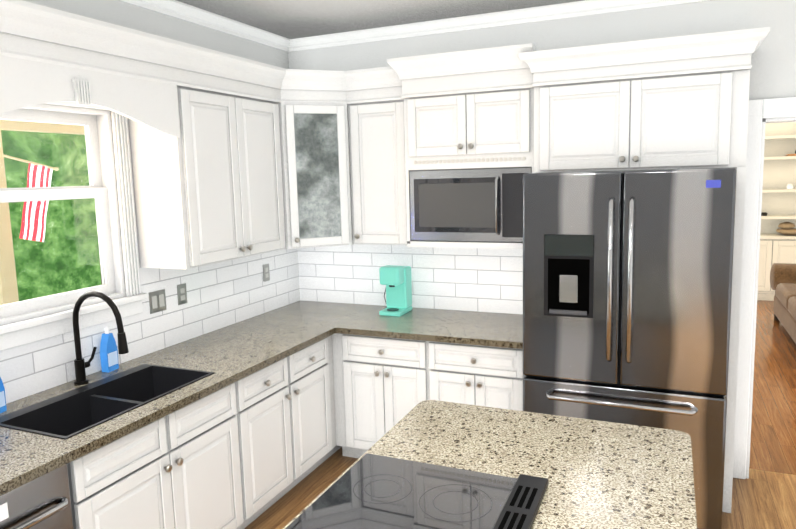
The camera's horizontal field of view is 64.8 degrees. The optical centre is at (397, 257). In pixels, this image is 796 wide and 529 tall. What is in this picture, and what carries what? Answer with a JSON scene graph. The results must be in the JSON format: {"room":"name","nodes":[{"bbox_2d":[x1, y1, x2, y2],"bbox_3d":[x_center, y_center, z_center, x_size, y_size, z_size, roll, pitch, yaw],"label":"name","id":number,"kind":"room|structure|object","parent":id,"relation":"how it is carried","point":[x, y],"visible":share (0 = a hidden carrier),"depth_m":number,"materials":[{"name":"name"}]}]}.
{"room":"kitchen","nodes":[
{"label":"kitchen","id":0,"kind":"room"},
{"bbox_2d":[0,0,288,325],"bbox_3d":[-2.120,0.253,1.640,0.140,2.740,6.880,2,8,23],"label":"wall","id":1,"kind":"structure","parent":0,"point":[120,13],"depth_m":3.36,"materials":[{"name":"grey paint"}]},
{"bbox_2d":[0,102,146,350],"bbox_3d":[-1.602,-0.200,2.747,0.171,1.108,1.066,2,8,23],"label":"window","id":2,"kind":"structure","parent":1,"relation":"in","point":[101,189],"depth_m":3.03,"materials":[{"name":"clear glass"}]},
{"bbox_2d":[149,289,165,313],"bbox_3d":[-1.288,0.235,3.365,0.007,0.114,0.115,2,8,23],"label":"light switch","id":3,"kind":"object","parent":1,"relation":"attached to","point":[157,300],"visible":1,"depth_m":3.36,"materials":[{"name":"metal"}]},
{"bbox_2d":[177,283,186,304],"bbox_3d":[-1.214,0.207,3.532,0.008,0.114,0.070,2,8,23],"label":"electrical outlet","id":4,"kind":"object","parent":1,"relation":"attached to","point":[182,293],"visible":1,"depth_m":3.53,"materials":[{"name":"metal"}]},
{"bbox_2d":[263,264,269,281],"bbox_3d":[-0.894,0.104,4.263,0.008,0.114,0.070,2,8,23],"label":"electrical outlet","id":5,"kind":"object","parent":1,"relation":"attached to","point":[266,274],"visible":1,"depth_m":4.26,"materials":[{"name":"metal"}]},
{"bbox_2d":[118,0,711,51],"bbox_3d":[-0.239,-1.014,0.638,4.042,0.073,6.601,2,8,23],"label":"crown molding","id":6,"kind":"structure","parent":1,"relation":"attached to","point":[189,13],"depth_m":3.80,"materials":[{"name":"paint"}]},
{"bbox_2d":[176,0,583,38],"bbox_3d":[-0.241,-1.099,0.627,4.320,0.100,6.880,2,8,23],"label":"ceiling","id":7,"kind":"structure","parent":0,"point":[291,19],"depth_m":3.68,"materials":[{"name":"paint"}]},
{"bbox_2d":[244,300,795,528],"bbox_3d":[1.358,1.333,3.571,5.040,0.080,12.880,2,8,23],"label":"floor","id":8,"kind":"structure","parent":0,"point":[773,437],"depth_m":3.86,"materials":[{"name":"brown wood"}]},
{"bbox_2d":[0,464,73,528],"bbox_3d":[-1.507,1.137,2.036,0.650,0.829,0.622,2,8,23],"label":"dishwasher","id":9,"kind":"object","parent":8,"relation":"on","point":[43,502],"visible":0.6,"depth_m":2.06,"materials":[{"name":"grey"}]},
{"bbox_2d":[0,300,524,528],"bbox_3d":[-0.577,1.002,2.783,1.815,0.880,3.482,2,8,23],"label":"base cabinet","id":10,"kind":"object","parent":8,"relation":"on","point":[278,404],"visible":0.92,"depth_m":3.31,"materials":[{"name":"white wood"}]},
{"bbox_2d":[0,377,6,412],"bbox_3d":[-1.607,0.522,2.488,0.054,0.200,0.079,2,8,23],"label":"soap bottle","id":11,"kind":"object","parent":10,"relation":"on","point":[3,408],"visible":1,"depth_m":2.51,"materials":[{"name":"blue plastic"}]},
{"bbox_2d":[0,364,213,439],"bbox_3d":[-1.220,0.692,2.689,0.436,0.214,0.796,2,8,23],"label":"sink","id":12,"kind":"object","parent":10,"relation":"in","point":[69,414],"visible":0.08,"depth_m":2.73,"materials":[{"name":"black"}]},
{"bbox_2d":[72,291,128,384],"bbox_3d":[-1.315,0.357,2.800,0.328,0.432,0.112,2,8,23],"label":"faucet","id":13,"kind":"object","parent":12,"relation":"on","point":[80,364],"visible":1,"depth_m":2.80,"materials":[{"name":"black metal"}]},
{"bbox_2d":[100,326,118,371],"bbox_3d":[-1.397,0.439,3.029,0.047,0.215,0.076,2,8,23],"label":"soap bottle","id":14,"kind":"object","parent":10,"relation":"on","point":[109,354],"visible":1,"depth_m":3.01,"materials":[{"name":"blue plastic"}]},
{"bbox_2d":[0,244,522,403],"bbox_3d":[-0.583,0.318,2.712,1.830,0.535,3.445,2,8,23],"label":"tile backsplash","id":15,"kind":"structure","parent":10,"relation":"on","point":[224,294],"depth_m":4.04,"materials":[{"name":"white tile"}]},
{"bbox_2d":[379,265,411,315],"bbox_3d":[-0.036,0.201,4.182,0.223,0.319,0.291,2,8,23],"label":"coffee maker","id":16,"kind":"object","parent":10,"relation":"on","point":[396,280],"visible":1,"depth_m":4.11,"materials":[{"name":"teal plastic"}]},
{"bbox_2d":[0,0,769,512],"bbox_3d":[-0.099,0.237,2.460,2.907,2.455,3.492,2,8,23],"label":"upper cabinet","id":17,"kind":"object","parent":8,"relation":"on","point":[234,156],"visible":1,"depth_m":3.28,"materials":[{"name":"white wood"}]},
{"bbox_2d":[409,167,531,242],"bbox_3d":[0.472,-0.322,3.804,0.734,0.423,0.413,2,8,23],"label":"microwave","id":18,"kind":"object","parent":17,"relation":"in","point":[471,205],"visible":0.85,"depth_m":3.66,"materials":[{"name":"silver metal"}]},
{"bbox_2d":[283,400,696,528],"bbox_3d":[0.174,1.144,1.526,0.994,0.880,1.930,2,8,23],"label":"kitchen island","id":19,"kind":"object","parent":8,"relation":"on","point":[597,474],"visible":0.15,"depth_m":1.99,"materials":[{"name":"beige stone"}]},
{"bbox_2d":[286,453,548,528],"bbox_3d":[0.007,0.691,1.563,0.583,0.016,0.814,2,8,23],"label":"cooktop","id":20,"kind":"object","parent":19,"relation":"in","point":[369,491],"visible":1,"depth_m":1.73,"materials":[{"name":"black glass"}]},
{"bbox_2d":[523,168,735,528],"bbox_3d":[1.208,0.431,3.353,0.946,1.772,0.785,2,8,23],"label":"refrigerator","id":21,"kind":"object","parent":8,"relation":"on","point":[627,282],"visible":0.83,"depth_m":2.98,"materials":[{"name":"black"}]},
{"bbox_2d":[757,122,795,300],"bbox_3d":[5.163,-0.800,8.290,1.170,2.738,0.450,2,8,23],"label":"built-in shelf","id":22,"kind":"object","parent":8,"relation":"on","point":[778,231],"visible":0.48,"depth_m":8.41,"materials":[{"name":"white wood"}]},
{"bbox_2d":[770,263,795,343],"bbox_3d":[4.402,0.369,6.148,1.079,1.008,2.184,2,8,23],"label":"sofa","id":23,"kind":"object","parent":8,"relation":"on","point":[783,280],"visible":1,"depth_m":6.87,"materials":[{"name":"brown fabric"}]},
{"bbox_2d":[288,0,795,172],"bbox_3d":[1.137,-0.122,3.870,4.040,2.740,0.140,2,8,23],"label":"wall","id":24,"kind":"structure","parent":0,"point":[773,67],"depth_m":3.56,"materials":[{"name":"grey paint"}]},
{"bbox_2d":[733,97,795,478],"bbox_3d":[2.411,0.217,3.359,1.100,2.130,0.184,2,8,23],"label":"door frame","id":25,"kind":"structure","parent":24,"relation":"attached to","point":[762,113],"depth_m":3.44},
{"label":"outside","id":26,"kind":"structure","parent":0,"visible":0},
{"bbox_2d":[0,154,58,241],"bbox_3d":[-3.435,-0.553,5.934,0.048,0.833,0.565,2,8,23],"label":"flag","id":27,"kind":"object","parent":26,"point":[39,233],"depth_m":5.94,"materials":[{"name":"red fabric"}]},
{"bbox_2d":[9,182,100,300],"bbox_3d":[-9.820,-1.836,6.699,1.600,8.000,17.000,2,8,23],"label":"foliage","id":28,"kind":"object","parent":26,"point":[47,265],"depth_m":12.94,"materials":[{"name":"green plant"}]},
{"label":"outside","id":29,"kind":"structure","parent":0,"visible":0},
{"bbox_2d":[0,119,84,304],"bbox_3d":[-2.961,0.225,3.986,3.050,3.240,9.000,2,8,23],"label":"beams","id":30,"kind":"structure","parent":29,"point":[8,252],"depth_m":5.76,"materials":[{"name":"brown wood"}]},
{"bbox_2d":[1,130,101,284],"bbox_3d":[-6.674,-0.713,5.930,3.132,5.802,14.520,2,8,23],"label":"trees","id":31,"kind":"object","parent":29,"point":[72,155],"depth_m":7.72,"materials":[{"name":"green plant"}]}
]}

